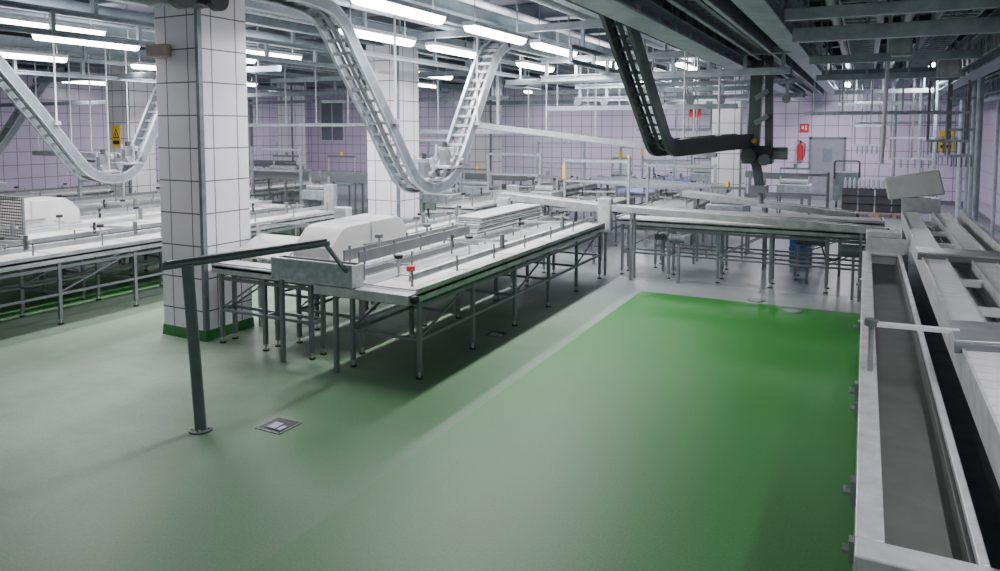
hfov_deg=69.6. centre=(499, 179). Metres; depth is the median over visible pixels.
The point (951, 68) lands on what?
electrical box
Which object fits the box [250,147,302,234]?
frame
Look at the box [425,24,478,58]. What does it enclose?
lamp
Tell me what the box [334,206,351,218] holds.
control box
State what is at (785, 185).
cart
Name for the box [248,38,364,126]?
rail
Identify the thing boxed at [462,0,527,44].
lamp
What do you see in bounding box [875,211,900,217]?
pallet
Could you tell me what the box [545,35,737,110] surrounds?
rail
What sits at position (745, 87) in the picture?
rail
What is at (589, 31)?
steel beam
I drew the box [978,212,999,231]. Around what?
baseboard
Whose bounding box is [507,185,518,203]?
control box
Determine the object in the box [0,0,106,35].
lamp
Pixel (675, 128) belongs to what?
rail
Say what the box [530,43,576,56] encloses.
diffuser
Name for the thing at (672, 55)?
gantry
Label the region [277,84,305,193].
tiled column
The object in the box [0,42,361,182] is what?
overhead track
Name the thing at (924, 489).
conveyor
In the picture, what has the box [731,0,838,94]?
girder
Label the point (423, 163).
trolley
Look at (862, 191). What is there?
plastic crate
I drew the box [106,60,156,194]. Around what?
tiled column
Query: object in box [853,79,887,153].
rack
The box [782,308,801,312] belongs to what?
floor drain
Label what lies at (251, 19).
steel beam
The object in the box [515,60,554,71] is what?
lamp
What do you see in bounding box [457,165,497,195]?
machine
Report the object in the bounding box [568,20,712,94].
girder
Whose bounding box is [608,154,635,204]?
machine
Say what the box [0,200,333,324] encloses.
table
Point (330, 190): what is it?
control box
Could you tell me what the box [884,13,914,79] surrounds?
pipe
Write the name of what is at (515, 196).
conveyor
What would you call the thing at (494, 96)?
rail
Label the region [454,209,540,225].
panel
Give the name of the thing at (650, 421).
floor
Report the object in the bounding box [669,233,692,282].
motor
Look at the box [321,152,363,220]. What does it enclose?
machine
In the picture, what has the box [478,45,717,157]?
conveyor
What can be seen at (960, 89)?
rail
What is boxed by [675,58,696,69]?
lamp
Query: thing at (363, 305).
table
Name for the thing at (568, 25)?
rail
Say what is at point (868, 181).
bottle
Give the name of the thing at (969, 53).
rail
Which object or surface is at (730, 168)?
tiled column
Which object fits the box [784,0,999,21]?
rail
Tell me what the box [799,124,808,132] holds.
warning sign
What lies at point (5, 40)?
steel beam
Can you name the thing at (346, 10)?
steel beam
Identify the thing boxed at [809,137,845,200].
door
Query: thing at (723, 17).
overhead track
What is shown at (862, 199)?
plastic crate
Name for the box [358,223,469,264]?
board
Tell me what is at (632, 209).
conveyor
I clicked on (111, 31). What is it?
steel beam
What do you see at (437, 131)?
rail
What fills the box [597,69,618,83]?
lamp
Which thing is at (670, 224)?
table
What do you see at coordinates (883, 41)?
steel beam
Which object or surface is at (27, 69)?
steel beam
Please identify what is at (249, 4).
steel beam
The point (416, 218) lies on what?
clamp
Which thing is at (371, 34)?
diffuser
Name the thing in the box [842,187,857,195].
plastic crate
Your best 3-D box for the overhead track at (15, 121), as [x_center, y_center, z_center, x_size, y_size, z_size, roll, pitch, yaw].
[-10.002,-1.470,16.700,0.322,2.355,11.143,2,4,27]
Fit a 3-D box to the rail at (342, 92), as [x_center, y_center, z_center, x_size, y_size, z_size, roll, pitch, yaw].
[-7.496,-2.781,19.348,9.000,1.150,0.080,2,4,27]
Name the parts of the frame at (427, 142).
post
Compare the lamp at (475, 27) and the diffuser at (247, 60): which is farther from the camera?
the diffuser at (247, 60)
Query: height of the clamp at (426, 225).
0.278 m
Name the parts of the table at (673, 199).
leg, guide rail, clamp knob, table frame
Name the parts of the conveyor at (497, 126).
hanger rod, hanger rod, hanger rod, hanger rod, panel, hanger rod, hanger rod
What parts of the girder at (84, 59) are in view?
rail post, rail post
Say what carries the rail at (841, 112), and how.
hanging from the ceiling
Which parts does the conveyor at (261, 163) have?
panel, panel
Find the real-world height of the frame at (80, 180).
1.800 m
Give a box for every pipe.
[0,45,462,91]
[245,9,622,82]
[333,0,674,81]
[421,77,536,89]
[459,0,710,79]
[531,0,749,84]
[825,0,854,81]
[869,0,886,68]
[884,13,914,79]
[891,63,898,210]
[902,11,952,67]
[916,78,923,172]
[929,81,938,226]
[955,86,964,220]
[963,105,971,212]
[967,79,977,216]
[971,11,984,221]
[990,99,999,235]
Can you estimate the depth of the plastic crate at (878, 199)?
19.85 m
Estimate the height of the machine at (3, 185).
1.620 m
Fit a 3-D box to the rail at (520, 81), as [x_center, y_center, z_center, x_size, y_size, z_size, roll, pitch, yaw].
[1.994,-2.329,12.872,4.200,1.150,0.080,2,4,27]
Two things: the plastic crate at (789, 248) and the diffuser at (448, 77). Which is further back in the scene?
the diffuser at (448, 77)
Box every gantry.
[540,20,790,81]
[574,51,802,105]
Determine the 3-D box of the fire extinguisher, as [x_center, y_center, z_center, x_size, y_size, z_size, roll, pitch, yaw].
[10.379,-1.027,24.865,0.215,0.680,0.235,-2,4,-21]
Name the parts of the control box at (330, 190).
plate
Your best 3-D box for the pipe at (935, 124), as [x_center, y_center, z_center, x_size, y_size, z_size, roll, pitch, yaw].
[9.839,-0.939,16.288,0.080,4.400,0.076,2,4,27]
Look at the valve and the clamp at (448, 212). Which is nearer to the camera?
the valve
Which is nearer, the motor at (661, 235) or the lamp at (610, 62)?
the motor at (661, 235)
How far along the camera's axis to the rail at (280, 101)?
23.52 m
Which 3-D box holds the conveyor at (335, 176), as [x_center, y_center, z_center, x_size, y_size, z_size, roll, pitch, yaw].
[-3.979,0.521,16.556,4.900,1.450,0.540,2,4,27]
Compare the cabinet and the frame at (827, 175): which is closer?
the cabinet
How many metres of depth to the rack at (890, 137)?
17.31 m
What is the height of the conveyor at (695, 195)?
1.300 m
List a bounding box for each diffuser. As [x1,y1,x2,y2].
[0,18,104,35]
[0,52,66,62]
[32,34,139,50]
[131,64,155,69]
[246,59,255,62]
[339,29,414,46]
[418,84,435,87]
[426,45,475,58]
[429,76,452,79]
[463,25,526,44]
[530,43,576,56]
[596,61,617,68]
[675,63,696,69]
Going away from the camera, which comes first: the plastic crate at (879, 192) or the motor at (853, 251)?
the motor at (853, 251)
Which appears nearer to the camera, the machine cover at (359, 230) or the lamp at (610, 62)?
the machine cover at (359, 230)
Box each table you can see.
[0,178,291,202]
[0,194,295,299]
[0,200,271,286]
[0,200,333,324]
[33,199,255,280]
[56,179,317,211]
[211,260,326,359]
[267,205,482,329]
[296,216,548,354]
[350,211,604,379]
[436,176,596,218]
[553,188,633,249]
[608,172,696,215]
[616,213,894,293]
[642,188,709,251]
[650,206,884,279]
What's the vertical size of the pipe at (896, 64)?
4.400 m
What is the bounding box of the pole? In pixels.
[879,0,893,163]
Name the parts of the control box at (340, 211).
plate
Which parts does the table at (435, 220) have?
leg, table frame, guide rail, guide rail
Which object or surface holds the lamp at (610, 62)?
hanging from the ceiling
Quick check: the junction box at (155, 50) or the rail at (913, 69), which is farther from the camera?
the rail at (913, 69)
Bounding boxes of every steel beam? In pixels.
[0,0,490,37]
[0,7,578,89]
[0,12,553,90]
[0,34,464,89]
[4,58,365,88]
[8,0,994,68]
[11,67,342,95]
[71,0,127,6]
[109,0,597,83]
[139,0,820,49]
[245,0,594,73]
[249,35,965,73]
[258,61,902,85]
[260,42,958,77]
[262,63,902,90]
[403,0,710,80]
[419,10,992,56]
[444,13,700,86]
[552,0,749,79]
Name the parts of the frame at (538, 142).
post, post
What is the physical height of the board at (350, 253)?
0.198 m
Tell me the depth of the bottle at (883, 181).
19.93 m
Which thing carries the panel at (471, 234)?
on the table at (363, 305)
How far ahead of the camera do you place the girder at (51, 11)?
8.75 m
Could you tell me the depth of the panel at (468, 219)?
10.43 m
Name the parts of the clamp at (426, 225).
knob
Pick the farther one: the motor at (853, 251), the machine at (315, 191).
the machine at (315, 191)
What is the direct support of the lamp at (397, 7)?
hanging from the ceiling
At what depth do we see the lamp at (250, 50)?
11.89 m
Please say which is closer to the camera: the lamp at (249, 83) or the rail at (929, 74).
the rail at (929, 74)
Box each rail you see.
[0,66,105,106]
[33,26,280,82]
[247,74,349,96]
[247,81,344,104]
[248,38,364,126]
[271,37,480,82]
[322,71,509,103]
[399,15,616,39]
[419,57,528,133]
[487,63,764,104]
[505,19,732,84]
[532,64,749,95]
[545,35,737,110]
[597,64,707,105]
[636,63,711,130]
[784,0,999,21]
[792,0,999,42]
[804,54,944,114]
[809,0,982,64]
[816,14,965,80]
[822,41,945,74]
[835,62,972,94]
[838,64,959,105]
[856,64,957,123]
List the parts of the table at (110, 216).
leg, table frame, leg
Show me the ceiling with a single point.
(497, 2)
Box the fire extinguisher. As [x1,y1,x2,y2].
[797,140,804,159]
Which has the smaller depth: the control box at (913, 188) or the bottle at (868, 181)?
the control box at (913, 188)
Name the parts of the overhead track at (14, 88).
hanger rod, drive chain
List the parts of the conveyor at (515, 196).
panel, panel, leg, leg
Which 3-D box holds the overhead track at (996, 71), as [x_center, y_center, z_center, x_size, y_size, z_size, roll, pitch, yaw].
[8.521,-1.969,12.390,0.282,0.172,20.045,2,4,27]
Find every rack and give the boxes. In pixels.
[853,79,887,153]
[888,63,932,167]
[925,43,970,152]
[926,81,958,164]
[947,42,976,166]
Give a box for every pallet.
[838,208,872,216]
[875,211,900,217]
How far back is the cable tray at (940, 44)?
10.67 m
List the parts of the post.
post, plate, handrail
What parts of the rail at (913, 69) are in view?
hanger rod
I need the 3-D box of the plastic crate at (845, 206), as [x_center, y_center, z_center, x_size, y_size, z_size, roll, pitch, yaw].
[9.906,0.757,20.419,0.410,0.200,0.430,2,4,27]
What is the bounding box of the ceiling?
[69,0,844,56]
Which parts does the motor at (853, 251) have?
motor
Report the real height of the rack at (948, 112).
2.420 m
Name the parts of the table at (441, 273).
leg, clamp knob, leg, leg, leg, guide rail, clamp knob, leg, table frame, leg, guide rail, leg, clamp knob, leg, leg, leg, clamp knob, leg, leg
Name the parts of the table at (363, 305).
leg, leg, leg, leg, table frame, leg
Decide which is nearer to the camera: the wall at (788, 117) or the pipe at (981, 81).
the pipe at (981, 81)
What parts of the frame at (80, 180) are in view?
post, post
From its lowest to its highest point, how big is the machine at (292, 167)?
1.720 m
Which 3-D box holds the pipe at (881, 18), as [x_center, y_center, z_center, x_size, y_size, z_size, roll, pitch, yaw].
[6.600,-2.509,12.655,0.180,0.171,24.800,2,4,27]
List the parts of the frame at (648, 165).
post, post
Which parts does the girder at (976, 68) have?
web plate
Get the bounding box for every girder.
[0,0,357,70]
[9,0,586,84]
[12,45,448,101]
[340,11,665,94]
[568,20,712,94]
[569,0,808,100]
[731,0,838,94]
[918,8,999,100]
[952,73,999,108]
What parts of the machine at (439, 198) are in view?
leg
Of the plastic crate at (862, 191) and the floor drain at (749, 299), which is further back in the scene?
the plastic crate at (862, 191)
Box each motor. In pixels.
[654,231,672,270]
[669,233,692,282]
[795,237,825,283]
[839,243,865,299]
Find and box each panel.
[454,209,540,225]
[455,208,540,223]
[456,206,540,220]
[457,203,539,218]
[457,211,541,228]
[457,213,541,230]
[468,216,542,235]
[470,214,542,232]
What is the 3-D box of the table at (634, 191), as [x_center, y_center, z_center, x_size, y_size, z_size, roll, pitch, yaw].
[4.266,0.452,19.555,1.000,1.170,5.400,2,4,27]
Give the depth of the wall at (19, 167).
24.29 m
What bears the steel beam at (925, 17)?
attached to the ceiling
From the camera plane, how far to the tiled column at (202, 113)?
8.23 m
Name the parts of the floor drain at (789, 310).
drain plate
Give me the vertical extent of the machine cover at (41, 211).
0.412 m
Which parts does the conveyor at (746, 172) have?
panel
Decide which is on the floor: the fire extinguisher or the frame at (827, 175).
the frame at (827, 175)
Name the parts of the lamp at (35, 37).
hanger rod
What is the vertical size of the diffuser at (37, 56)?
0.075 m
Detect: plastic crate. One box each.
[788,247,813,267]
[789,236,812,247]
[841,195,857,202]
[841,203,857,210]
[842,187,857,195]
[858,188,874,195]
[858,195,874,203]
[858,204,873,211]
[875,188,887,196]
[875,196,890,204]
[875,204,891,212]
[891,204,900,212]
[892,199,901,204]
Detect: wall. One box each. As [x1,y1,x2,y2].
[0,69,310,191]
[309,78,965,200]
[979,100,999,225]
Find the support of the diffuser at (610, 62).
attached to the lamp at (610, 62)
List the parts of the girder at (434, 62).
rail post, rail post, rail post, rail post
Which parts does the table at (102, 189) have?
guide rail, guide rail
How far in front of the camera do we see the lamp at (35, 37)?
9.99 m
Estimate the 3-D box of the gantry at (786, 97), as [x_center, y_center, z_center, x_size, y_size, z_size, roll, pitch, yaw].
[3.359,-2.168,13.364,4.200,1.538,0.210,2,4,27]
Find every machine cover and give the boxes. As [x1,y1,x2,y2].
[0,196,81,230]
[293,214,406,260]
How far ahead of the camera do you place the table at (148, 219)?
10.65 m
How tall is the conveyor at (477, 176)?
1.170 m
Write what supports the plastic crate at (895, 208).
on the pallet at (893, 215)
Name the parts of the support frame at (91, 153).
hanger rod, hanger rod, panel, hanger rod, panel, hanger rod, hanger rod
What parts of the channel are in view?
support leg, support leg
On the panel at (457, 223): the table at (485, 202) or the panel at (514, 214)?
the panel at (514, 214)
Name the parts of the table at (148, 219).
leg, clamp knob, leg, leg, clamp knob, table frame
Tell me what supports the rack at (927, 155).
hanging from the ceiling
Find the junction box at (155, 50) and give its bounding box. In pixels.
[146,44,170,57]
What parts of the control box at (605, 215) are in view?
plate, post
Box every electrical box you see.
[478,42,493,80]
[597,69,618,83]
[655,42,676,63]
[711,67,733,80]
[891,0,912,56]
[936,38,961,77]
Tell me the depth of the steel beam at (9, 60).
18.34 m
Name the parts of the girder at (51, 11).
rail post, rail post, rail post, rail post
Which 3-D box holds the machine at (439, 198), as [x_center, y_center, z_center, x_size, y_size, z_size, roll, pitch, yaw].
[-1.296,0.537,16.543,0.800,1.420,0.600,2,4,27]
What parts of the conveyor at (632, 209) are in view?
leg, leg, panel, panel, leg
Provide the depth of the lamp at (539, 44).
10.72 m
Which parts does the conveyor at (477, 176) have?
panel, panel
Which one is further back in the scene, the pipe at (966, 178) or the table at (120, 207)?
the pipe at (966, 178)
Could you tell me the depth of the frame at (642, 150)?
20.59 m
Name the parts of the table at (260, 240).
tray plate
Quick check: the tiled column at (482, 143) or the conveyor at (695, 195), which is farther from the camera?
the tiled column at (482, 143)
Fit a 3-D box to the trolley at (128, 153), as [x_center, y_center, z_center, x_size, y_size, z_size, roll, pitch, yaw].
[-6.284,-0.459,12.152,0.480,0.380,0.400,2,4,27]
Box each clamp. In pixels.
[375,233,383,258]
[413,216,419,232]
[423,223,430,245]
[447,211,452,225]
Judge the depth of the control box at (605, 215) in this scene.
11.80 m
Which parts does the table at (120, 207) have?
guide rail, guide rail, clamp knob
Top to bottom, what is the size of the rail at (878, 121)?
1.840 m
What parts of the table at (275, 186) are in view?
guide rail, guide rail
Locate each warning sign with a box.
[112,125,120,146]
[689,109,700,116]
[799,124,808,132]
[938,130,953,150]
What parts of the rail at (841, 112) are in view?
hanger rod, hanger rod, hanger rod, hanger rod, hanger rod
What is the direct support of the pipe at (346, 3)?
hanging from the steel beam
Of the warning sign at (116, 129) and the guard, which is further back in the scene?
the warning sign at (116, 129)
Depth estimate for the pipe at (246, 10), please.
10.20 m
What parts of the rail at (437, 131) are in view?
hanger rod, hanger rod, hanger rod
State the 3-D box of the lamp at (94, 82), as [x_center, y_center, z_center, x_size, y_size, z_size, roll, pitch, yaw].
[-10.630,-2.898,18.685,0.190,0.825,1.500,2,4,27]
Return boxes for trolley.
[95,149,122,173]
[110,142,146,164]
[404,153,445,181]
[427,141,465,168]
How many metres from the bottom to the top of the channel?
1.110 m
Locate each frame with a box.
[78,159,125,207]
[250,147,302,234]
[419,138,429,207]
[419,139,461,213]
[487,151,541,210]
[537,141,585,219]
[563,155,629,246]
[618,146,674,214]
[641,140,692,205]
[642,163,716,247]
[744,170,829,257]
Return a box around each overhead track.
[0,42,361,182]
[0,65,253,155]
[252,0,611,193]
[598,13,753,156]
[666,0,823,94]
[945,69,999,94]
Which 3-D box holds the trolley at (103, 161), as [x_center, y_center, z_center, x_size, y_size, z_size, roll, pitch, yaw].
[-6.487,-0.311,11.760,0.480,0.380,0.400,2,4,27]
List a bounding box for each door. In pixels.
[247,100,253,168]
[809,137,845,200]
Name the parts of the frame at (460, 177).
post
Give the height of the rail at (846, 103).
1.350 m
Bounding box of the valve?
[398,265,414,276]
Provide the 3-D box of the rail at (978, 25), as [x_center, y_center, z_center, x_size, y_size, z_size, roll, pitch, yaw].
[4.427,-2.069,7.945,2.200,0.980,0.140,2,4,27]
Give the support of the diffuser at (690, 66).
attached to the lamp at (680, 63)
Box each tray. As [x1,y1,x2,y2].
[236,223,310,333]
[838,0,880,87]
[894,9,985,88]
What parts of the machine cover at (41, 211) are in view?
handle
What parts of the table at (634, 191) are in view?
guide rail, table frame, guide rail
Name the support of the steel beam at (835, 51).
attached to the ceiling
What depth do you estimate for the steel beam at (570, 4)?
9.85 m
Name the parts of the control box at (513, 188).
plate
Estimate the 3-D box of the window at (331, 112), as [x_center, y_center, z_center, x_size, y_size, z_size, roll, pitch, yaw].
[-7.963,-2.790,34.166,1.420,1.920,0.047,2,4,27]
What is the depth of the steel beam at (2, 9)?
11.09 m
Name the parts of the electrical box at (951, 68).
lid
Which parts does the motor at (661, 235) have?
motor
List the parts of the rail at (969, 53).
hanger rod, hanger rod, hanger rod, hanger rod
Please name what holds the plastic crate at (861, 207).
on the pallet at (869, 213)
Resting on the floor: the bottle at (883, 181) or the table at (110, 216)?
the table at (110, 216)
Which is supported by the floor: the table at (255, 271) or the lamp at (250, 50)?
the table at (255, 271)
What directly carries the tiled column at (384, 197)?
on the floor
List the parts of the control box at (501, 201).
plate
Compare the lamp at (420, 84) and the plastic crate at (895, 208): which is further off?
the lamp at (420, 84)
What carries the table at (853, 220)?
on the floor
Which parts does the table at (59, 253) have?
clamp knob, leg, leg, leg, clamp knob, leg, guide rail, leg, guide rail, table frame, leg, clamp knob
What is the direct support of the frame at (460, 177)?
on the floor
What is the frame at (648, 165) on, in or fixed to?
on the floor
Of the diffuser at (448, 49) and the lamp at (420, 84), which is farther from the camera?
the lamp at (420, 84)
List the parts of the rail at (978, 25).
hanger rod, hanger rod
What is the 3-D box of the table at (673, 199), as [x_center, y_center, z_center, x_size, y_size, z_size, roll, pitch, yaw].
[4.088,0.723,15.674,1.000,1.170,3.700,2,4,27]
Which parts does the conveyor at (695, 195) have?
leg, leg, leg, leg, panel, panel, leg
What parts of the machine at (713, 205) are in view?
leg, leg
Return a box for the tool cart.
[833,160,860,206]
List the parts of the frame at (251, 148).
post, post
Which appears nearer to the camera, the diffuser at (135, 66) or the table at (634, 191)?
the diffuser at (135, 66)
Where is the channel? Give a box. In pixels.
[270,255,419,372]
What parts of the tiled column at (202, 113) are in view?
green skirting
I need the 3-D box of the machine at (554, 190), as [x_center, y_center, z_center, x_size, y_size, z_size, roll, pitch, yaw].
[1.024,0.562,15.478,0.500,1.520,0.800,2,4,27]
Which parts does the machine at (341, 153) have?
leg, leg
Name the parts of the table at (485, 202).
guide rail, guide rail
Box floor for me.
[0,181,999,570]
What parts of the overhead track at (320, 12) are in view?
hanger rod, drive chain, hanger rod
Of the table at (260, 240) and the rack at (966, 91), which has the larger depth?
the rack at (966, 91)
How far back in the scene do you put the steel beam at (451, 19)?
10.60 m
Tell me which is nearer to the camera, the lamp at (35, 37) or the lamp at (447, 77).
the lamp at (35, 37)
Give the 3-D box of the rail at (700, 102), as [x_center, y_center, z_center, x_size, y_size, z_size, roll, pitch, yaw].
[3.789,-2.523,18.015,2.750,1.480,0.300,2,4,27]
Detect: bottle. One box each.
[848,178,851,187]
[862,178,865,187]
[867,178,869,188]
[881,178,884,188]
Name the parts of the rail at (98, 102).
hanger rod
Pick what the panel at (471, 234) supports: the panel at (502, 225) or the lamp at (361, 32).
the panel at (502, 225)
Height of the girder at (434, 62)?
0.935 m
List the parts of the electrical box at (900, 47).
lid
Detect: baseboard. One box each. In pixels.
[437,181,962,204]
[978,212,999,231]
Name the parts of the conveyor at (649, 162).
panel, panel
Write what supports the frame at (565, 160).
on the floor
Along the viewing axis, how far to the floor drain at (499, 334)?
8.45 m
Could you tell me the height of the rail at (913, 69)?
0.950 m
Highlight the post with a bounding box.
[161,238,346,434]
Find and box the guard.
[0,195,25,239]
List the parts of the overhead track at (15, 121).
rail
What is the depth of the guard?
9.54 m
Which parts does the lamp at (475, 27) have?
hanger rod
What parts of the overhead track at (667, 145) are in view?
drive chain, hanger rod, hanger rod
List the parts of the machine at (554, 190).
leg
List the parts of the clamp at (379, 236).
knob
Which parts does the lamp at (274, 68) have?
hanger rod, hanger rod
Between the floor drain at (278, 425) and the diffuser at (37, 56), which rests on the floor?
the floor drain at (278, 425)
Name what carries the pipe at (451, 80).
hanging from the steel beam
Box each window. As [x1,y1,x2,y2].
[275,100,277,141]
[320,103,344,141]
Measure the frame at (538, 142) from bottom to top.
2.100 m
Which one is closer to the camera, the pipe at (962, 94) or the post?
the post
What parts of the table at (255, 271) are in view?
leg, leg, table frame, leg, leg, leg, leg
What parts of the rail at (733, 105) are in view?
hanger rod, hanger rod, hanger rod, hanger rod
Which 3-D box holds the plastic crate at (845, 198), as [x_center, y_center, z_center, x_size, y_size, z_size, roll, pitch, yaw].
[9.906,0.538,20.404,0.410,0.200,0.430,2,4,27]
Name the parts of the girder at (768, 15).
web plate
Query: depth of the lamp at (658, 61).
11.84 m
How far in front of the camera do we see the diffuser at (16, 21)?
8.66 m
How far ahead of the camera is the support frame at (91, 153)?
14.57 m
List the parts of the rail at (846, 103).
hanger rod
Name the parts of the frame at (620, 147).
post, post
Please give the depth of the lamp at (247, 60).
12.66 m
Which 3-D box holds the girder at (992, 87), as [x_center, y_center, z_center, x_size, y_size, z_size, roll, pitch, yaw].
[8.874,-2.171,12.188,0.180,1.370,22.045,2,4,27]
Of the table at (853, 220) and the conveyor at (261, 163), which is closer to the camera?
the table at (853, 220)
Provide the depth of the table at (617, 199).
15.18 m
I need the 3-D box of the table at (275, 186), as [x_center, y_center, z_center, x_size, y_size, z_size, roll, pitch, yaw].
[-7.648,0.712,16.298,0.900,1.105,10.000,2,4,27]
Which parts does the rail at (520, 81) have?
hanger rod, hanger rod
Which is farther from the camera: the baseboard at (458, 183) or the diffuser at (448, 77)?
the baseboard at (458, 183)
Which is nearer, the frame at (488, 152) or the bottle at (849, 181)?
the frame at (488, 152)
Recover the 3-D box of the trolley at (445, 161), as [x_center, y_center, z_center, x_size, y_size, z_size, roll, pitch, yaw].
[-0.793,-0.365,10.380,0.480,0.380,0.400,2,4,27]
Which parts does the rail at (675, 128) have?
hanger rod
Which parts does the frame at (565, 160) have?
post, post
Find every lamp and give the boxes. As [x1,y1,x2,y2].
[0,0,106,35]
[0,42,68,62]
[32,5,139,50]
[62,80,104,84]
[129,51,155,69]
[246,24,255,62]
[246,47,302,59]
[247,73,257,86]
[339,0,416,46]
[351,0,446,24]
[418,53,452,79]
[418,79,435,87]
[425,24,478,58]
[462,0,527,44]
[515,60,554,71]
[523,85,540,93]
[529,4,577,56]
[596,28,617,68]
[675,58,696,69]
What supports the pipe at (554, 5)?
hanging from the steel beam
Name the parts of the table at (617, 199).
leg, clamp knob, guide rail, table frame, clamp knob, guide rail, leg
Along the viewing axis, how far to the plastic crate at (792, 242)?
12.58 m
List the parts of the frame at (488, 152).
post, post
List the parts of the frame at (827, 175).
post, post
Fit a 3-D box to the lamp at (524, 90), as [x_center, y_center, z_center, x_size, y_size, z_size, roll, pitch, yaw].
[1.266,-3.605,26.640,0.190,0.825,1.500,2,4,27]
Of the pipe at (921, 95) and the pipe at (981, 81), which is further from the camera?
the pipe at (921, 95)
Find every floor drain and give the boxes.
[255,416,301,434]
[484,330,507,337]
[747,298,764,301]
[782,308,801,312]
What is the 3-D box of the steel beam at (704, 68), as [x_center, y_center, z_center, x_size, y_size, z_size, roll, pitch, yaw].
[0.310,-3.526,23.759,26.800,0.260,0.200,2,4,27]
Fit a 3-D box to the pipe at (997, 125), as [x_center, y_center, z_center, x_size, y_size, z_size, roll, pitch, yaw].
[11.108,-0.925,16.094,0.080,4.400,0.076,2,4,27]
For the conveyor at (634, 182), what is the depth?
16.04 m
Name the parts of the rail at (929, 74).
hanger rod, hanger rod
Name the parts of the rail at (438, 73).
hanger rod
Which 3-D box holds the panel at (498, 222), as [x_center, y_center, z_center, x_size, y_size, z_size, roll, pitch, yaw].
[0.014,0.588,11.037,0.426,0.020,2.200,2,4,27]
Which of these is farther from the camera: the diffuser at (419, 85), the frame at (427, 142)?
the diffuser at (419, 85)
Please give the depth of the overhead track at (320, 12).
9.11 m
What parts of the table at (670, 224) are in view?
leg, leg, leg, leg, leg, leg, table frame, leg, leg, leg, leg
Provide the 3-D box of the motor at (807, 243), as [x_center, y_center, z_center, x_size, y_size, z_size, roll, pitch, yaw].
[4.814,1.223,11.182,0.442,0.800,0.203,2,4,27]
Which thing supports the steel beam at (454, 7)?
attached to the steel beam
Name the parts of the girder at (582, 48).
rail post, rail post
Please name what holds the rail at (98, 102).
hanging from the ceiling
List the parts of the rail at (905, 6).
hanger rod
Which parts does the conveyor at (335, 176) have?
leg, leg, panel, panel, leg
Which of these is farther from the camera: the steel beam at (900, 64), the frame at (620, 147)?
the steel beam at (900, 64)
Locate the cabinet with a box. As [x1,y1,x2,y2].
[866,229,900,238]
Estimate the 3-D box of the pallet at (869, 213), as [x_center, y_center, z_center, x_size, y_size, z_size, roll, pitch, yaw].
[10.058,0.922,20.398,0.900,0.115,0.880,2,4,27]
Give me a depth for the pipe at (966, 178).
19.56 m
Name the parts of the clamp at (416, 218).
stem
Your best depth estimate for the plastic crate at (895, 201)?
19.70 m
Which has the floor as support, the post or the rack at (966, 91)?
the post
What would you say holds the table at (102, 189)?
on the floor
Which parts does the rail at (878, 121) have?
hanger rod, hanger rod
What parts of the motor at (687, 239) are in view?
motor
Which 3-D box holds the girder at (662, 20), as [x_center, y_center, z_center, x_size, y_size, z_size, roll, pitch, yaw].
[5.016,-2.452,13.849,0.300,1.040,22.546,2,4,27]
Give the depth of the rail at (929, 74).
12.12 m
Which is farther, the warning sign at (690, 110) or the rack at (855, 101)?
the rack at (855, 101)
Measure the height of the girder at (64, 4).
0.152 m
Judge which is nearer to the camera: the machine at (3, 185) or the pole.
the pole
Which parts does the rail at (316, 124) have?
hanger rod, hanger rod, hanger rod, hanger rod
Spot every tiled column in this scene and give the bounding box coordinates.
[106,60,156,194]
[154,0,254,341]
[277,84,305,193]
[366,42,418,223]
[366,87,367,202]
[470,75,501,197]
[711,65,746,196]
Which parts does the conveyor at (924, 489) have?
panel, adjusting arm, conveyor rail, cross plate, cross plate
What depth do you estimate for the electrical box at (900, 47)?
9.69 m
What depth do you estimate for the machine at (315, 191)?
15.58 m
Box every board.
[343,222,456,261]
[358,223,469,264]
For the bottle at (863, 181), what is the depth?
20.14 m
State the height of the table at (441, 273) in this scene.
1.140 m
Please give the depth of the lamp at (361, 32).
9.51 m
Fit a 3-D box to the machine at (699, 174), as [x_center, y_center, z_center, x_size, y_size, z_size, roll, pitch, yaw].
[5.745,0.144,20.018,0.800,1.720,0.600,2,4,27]
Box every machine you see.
[0,182,7,190]
[263,152,310,206]
[302,170,337,230]
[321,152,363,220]
[422,181,464,214]
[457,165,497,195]
[530,171,562,216]
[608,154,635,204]
[690,157,710,182]
[705,181,748,258]
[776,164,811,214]
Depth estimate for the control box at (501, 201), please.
12.74 m
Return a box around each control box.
[324,184,336,218]
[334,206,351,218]
[497,197,510,206]
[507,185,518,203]
[598,197,612,274]
[884,169,944,238]
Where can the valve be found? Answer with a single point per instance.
(408, 267)
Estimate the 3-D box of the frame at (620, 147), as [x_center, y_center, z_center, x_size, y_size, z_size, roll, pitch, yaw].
[3.769,0.067,18.544,1.540,2.080,0.140,2,4,27]
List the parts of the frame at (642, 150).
post, post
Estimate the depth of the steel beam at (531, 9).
11.61 m
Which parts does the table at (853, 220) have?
leg, leg, leg, table frame, leg, leg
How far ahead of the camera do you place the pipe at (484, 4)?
10.59 m
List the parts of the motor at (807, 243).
motor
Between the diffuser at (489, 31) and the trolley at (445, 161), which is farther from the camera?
the trolley at (445, 161)
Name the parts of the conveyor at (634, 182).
panel, panel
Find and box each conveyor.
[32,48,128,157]
[249,160,295,197]
[249,168,367,232]
[419,173,535,201]
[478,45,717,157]
[492,191,602,263]
[589,175,731,238]
[610,204,889,301]
[644,157,710,196]
[680,190,858,275]
[745,171,811,212]
[842,210,999,570]
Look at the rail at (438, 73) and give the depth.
15.36 m

